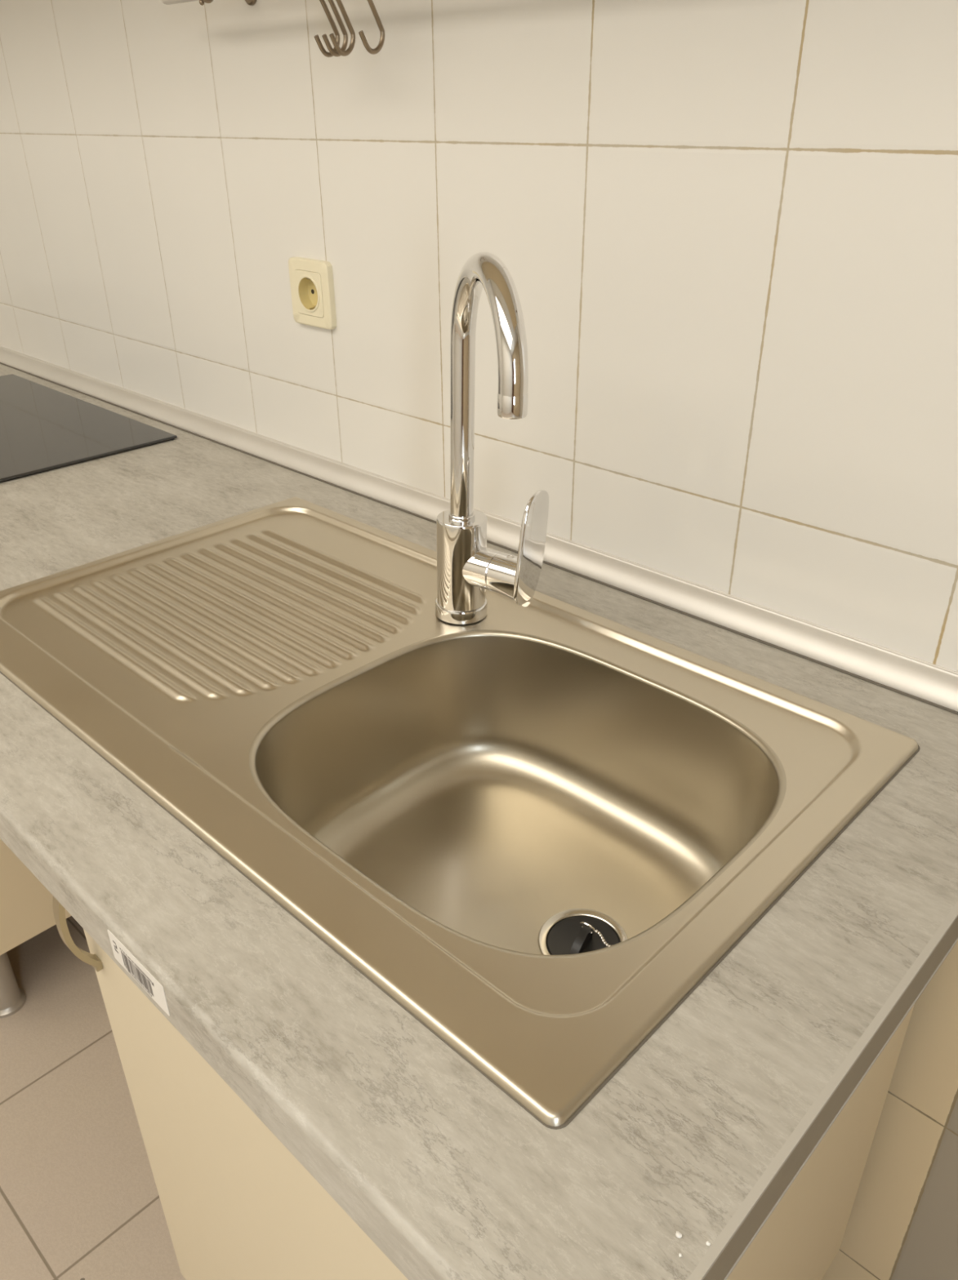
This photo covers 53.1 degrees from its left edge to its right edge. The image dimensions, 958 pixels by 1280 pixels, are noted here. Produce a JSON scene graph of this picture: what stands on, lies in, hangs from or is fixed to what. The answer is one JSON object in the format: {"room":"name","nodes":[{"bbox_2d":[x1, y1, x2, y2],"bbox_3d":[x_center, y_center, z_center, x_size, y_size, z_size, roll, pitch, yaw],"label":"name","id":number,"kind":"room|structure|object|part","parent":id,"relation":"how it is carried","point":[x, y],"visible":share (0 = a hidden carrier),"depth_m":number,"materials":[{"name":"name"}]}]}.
{"room":"kitchen","nodes":[
{"label":"kitchen","id":0,"kind":"room"},
{"bbox_2d":[0,915,186,1279],"bbox_3d":[-0.968,1.106,0.783,4.600,0.050,2.900,24,37,37],"label":"floor","id":1,"kind":"structure","parent":0,"point":[80,1200],"depth_m":1.40,"materials":[{"name":"tile"}]},
{"bbox_2d":[0,838,71,1017],"bbox_3d":[-0.841,0.094,1.703,0.600,0.830,0.567,24,37,37],"label":"base cabinet","id":2,"kind":"object","parent":1,"relation":"on","point":[26,905],"visible":0.19,"depth_m":1.53,"materials":[{"name":"beige laminate"}]},
{"bbox_3d":[-0.797,0.551,1.585,0.062,0.143,0.062,24,37,37],"label":"leg","id":3,"kind":"part","parent":2,"relation":"part of","materials":[{"name":"grey metal"}]},
{"bbox_2d":[0,364,957,1279],"bbox_3d":[-0.793,-0.270,1.462,2.918,0.040,0.628,24,37,37],"label":"countertop","id":4,"kind":"structure","parent":2,"relation":"on","point":[704,1131],"depth_m":0.55,"materials":[{"name":"grey stone"}]},
{"bbox_2d":[0,373,177,482],"bbox_3d":[-0.859,-0.322,1.509,0.595,0.006,0.510,24,37,37],"label":"cooktop","id":5,"kind":"object","parent":4,"relation":"in","point":[43,428],"visible":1,"depth_m":1.51,"materials":[{"name":"black glass"}]},
{"bbox_2d":[106,929,169,1016],"bbox_3d":[-0.211,0.205,0.592,0.067,0.026,0.001,24,37,37],"label":"barcode sticker","id":6,"kind":"object","parent":4,"relation":"attached to","point":[134,967],"visible":1,"depth_m":0.59,"materials":[{"name":"white paper"}]},
{"bbox_2d":[0,497,919,1128],"bbox_3d":[-0.100,0.108,0.909,0.819,0.189,0.455,24,37,37],"label":"sink","id":7,"kind":"object","parent":4,"relation":"in","point":[428,797],"visible":0.98,"depth_m":0.86,"materials":[{"name":"silver metal"}]},
{"bbox_2d":[435,251,548,624],"bbox_3d":[0.028,-0.151,0.831,0.097,0.350,0.201,-11,31,-18],"label":"mixer tap","id":8,"kind":"object","parent":7,"relation":"on","point":[466,567],"visible":1,"depth_m":0.88,"materials":[{"name":"silver metal"}]},
{"bbox_3d":[0.006,-0.188,0.791,0.026,0.245,0.186,-8,30,-13],"label":"spout","id":9,"kind":"part","parent":8,"relation":"part of","materials":[{"name":"silver metal"}]},
{"bbox_3d":[0.032,-0.058,0.916,0.036,0.047,0.039,18,34,29],"label":"lever","id":10,"kind":"part","parent":8,"relation":"part of","materials":[{"name":"silver metal"}]},
{"bbox_3d":[0.026,0.157,0.794,0.384,0.153,0.341,24,37,37],"label":"bowl","id":11,"kind":"part","parent":7,"relation":"part of","materials":[{"name":"metal"}]},
{"bbox_2d":[546,915,619,955],"bbox_3d":[0.086,0.252,0.789,0.060,0.046,0.060,24,37,37],"label":"plug","id":12,"kind":"object","parent":7,"relation":"in","point":[580,934],"visible":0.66,"depth_m":0.79,"materials":[{"name":"black rubber"}]},
{"bbox_3d":[0.102,0.243,0.780,0.028,0.015,0.005,16,33,27],"label":"bead chain","id":13,"kind":"part","parent":12,"relation":"part of","materials":[{"name":"silver metal"}]},
{"bbox_2d":[675,1231,681,1238],"bbox_3d":[0.090,0.268,0.432,0.003,0.002,0.003,24,37,37],"label":"crumb","id":14,"kind":"object","parent":4,"relation":"on","point":[678,1235],"visible":1,"depth_m":0.43,"materials":[{"name":"white"}]},
{"bbox_2d":[52,896,914,1279],"bbox_3d":[0.029,0.489,0.974,0.536,0.830,0.567,24,37,37],"label":"base cabinet","id":15,"kind":"object","parent":1,"relation":"on","point":[237,1204],"visible":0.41,"depth_m":0.82,"materials":[{"name":"beige laminate"}]},
{"bbox_3d":[-0.341,0.235,0.805,0.012,0.123,0.025,24,37,37],"label":"handle","id":16,"kind":"part","parent":15,"relation":"part of","materials":[{"name":"silver metal"}]},
{"bbox_3d":[-0.145,0.515,0.780,0.536,0.680,0.017,24,37,37],"label":"door","id":17,"kind":"part","parent":15,"relation":"part of","materials":[{"name":"beige laminate"}]},
{"bbox_2d":[0,0,957,1279],"bbox_3d":[-0.011,-0.515,1.044,4.400,2.520,0.100,24,37,37],"label":"wall","id":18,"kind":"structure","parent":0,"point":[725,232],"depth_m":0.96,"materials":[{"name":"tile"}]},
{"bbox_2d":[161,0,256,5],"bbox_3d":[-0.011,-0.609,0.857,0.945,0.027,0.069,24,37,37],"label":"utensil rail","id":19,"kind":"object","parent":18,"relation":"attached to","point":[251,2],"visible":1,"depth_m":1.11,"materials":[{"name":"metal"}]},
{"bbox_2d":[314,0,339,57],"bbox_3d":[-0.155,-0.634,0.968,0.005,0.078,0.032,24,37,37],"label":"wire hook","id":20,"kind":"object","parent":19,"relation":"hanging from","point":[322,2],"visible":0.91,"depth_m":0.98,"materials":[{"name":"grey metal"}]},
{"bbox_2d":[321,0,347,57],"bbox_3d":[-0.146,-0.629,0.960,0.005,0.078,0.032,24,37,37],"label":"wire hook","id":21,"kind":"object","parent":19,"relation":"hanging from","point":[331,3],"visible":1,"depth_m":0.97,"materials":[{"name":"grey metal"}]},
{"bbox_2d":[328,0,355,56],"bbox_3d":[-0.137,-0.624,0.951,0.005,0.078,0.032,24,37,37],"label":"wire hook","id":22,"kind":"object","parent":19,"relation":"hanging from","point":[348,51],"visible":1,"depth_m":0.96,"materials":[{"name":"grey metal"}]},
{"bbox_2d":[358,0,384,54],"bbox_3d":[-0.104,-0.609,0.923,0.005,0.078,0.032,24,37,37],"label":"wire hook","id":23,"kind":"object","parent":19,"relation":"hanging from","point":[378,48],"visible":1,"depth_m":0.93,"materials":[{"name":"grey metal"}]},
{"bbox_2d":[288,257,336,329],"bbox_3d":[-0.212,-0.442,1.222,0.081,0.081,0.016,24,37,37],"label":"wall socket","id":24,"kind":"object","parent":18,"relation":"attached to","point":[313,304],"visible":1,"depth_m":1.22,"materials":[{"name":"beige plastic"}]},
{"bbox_2d":[0,346,957,715],"bbox_3d":[-0.586,-0.405,1.636,2.919,0.024,0.026,24,37,37],"label":"trim","id":25,"kind":"structure","parent":18,"relation":"attached to","point":[926,682],"depth_m":1.03,"materials":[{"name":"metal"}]}
]}

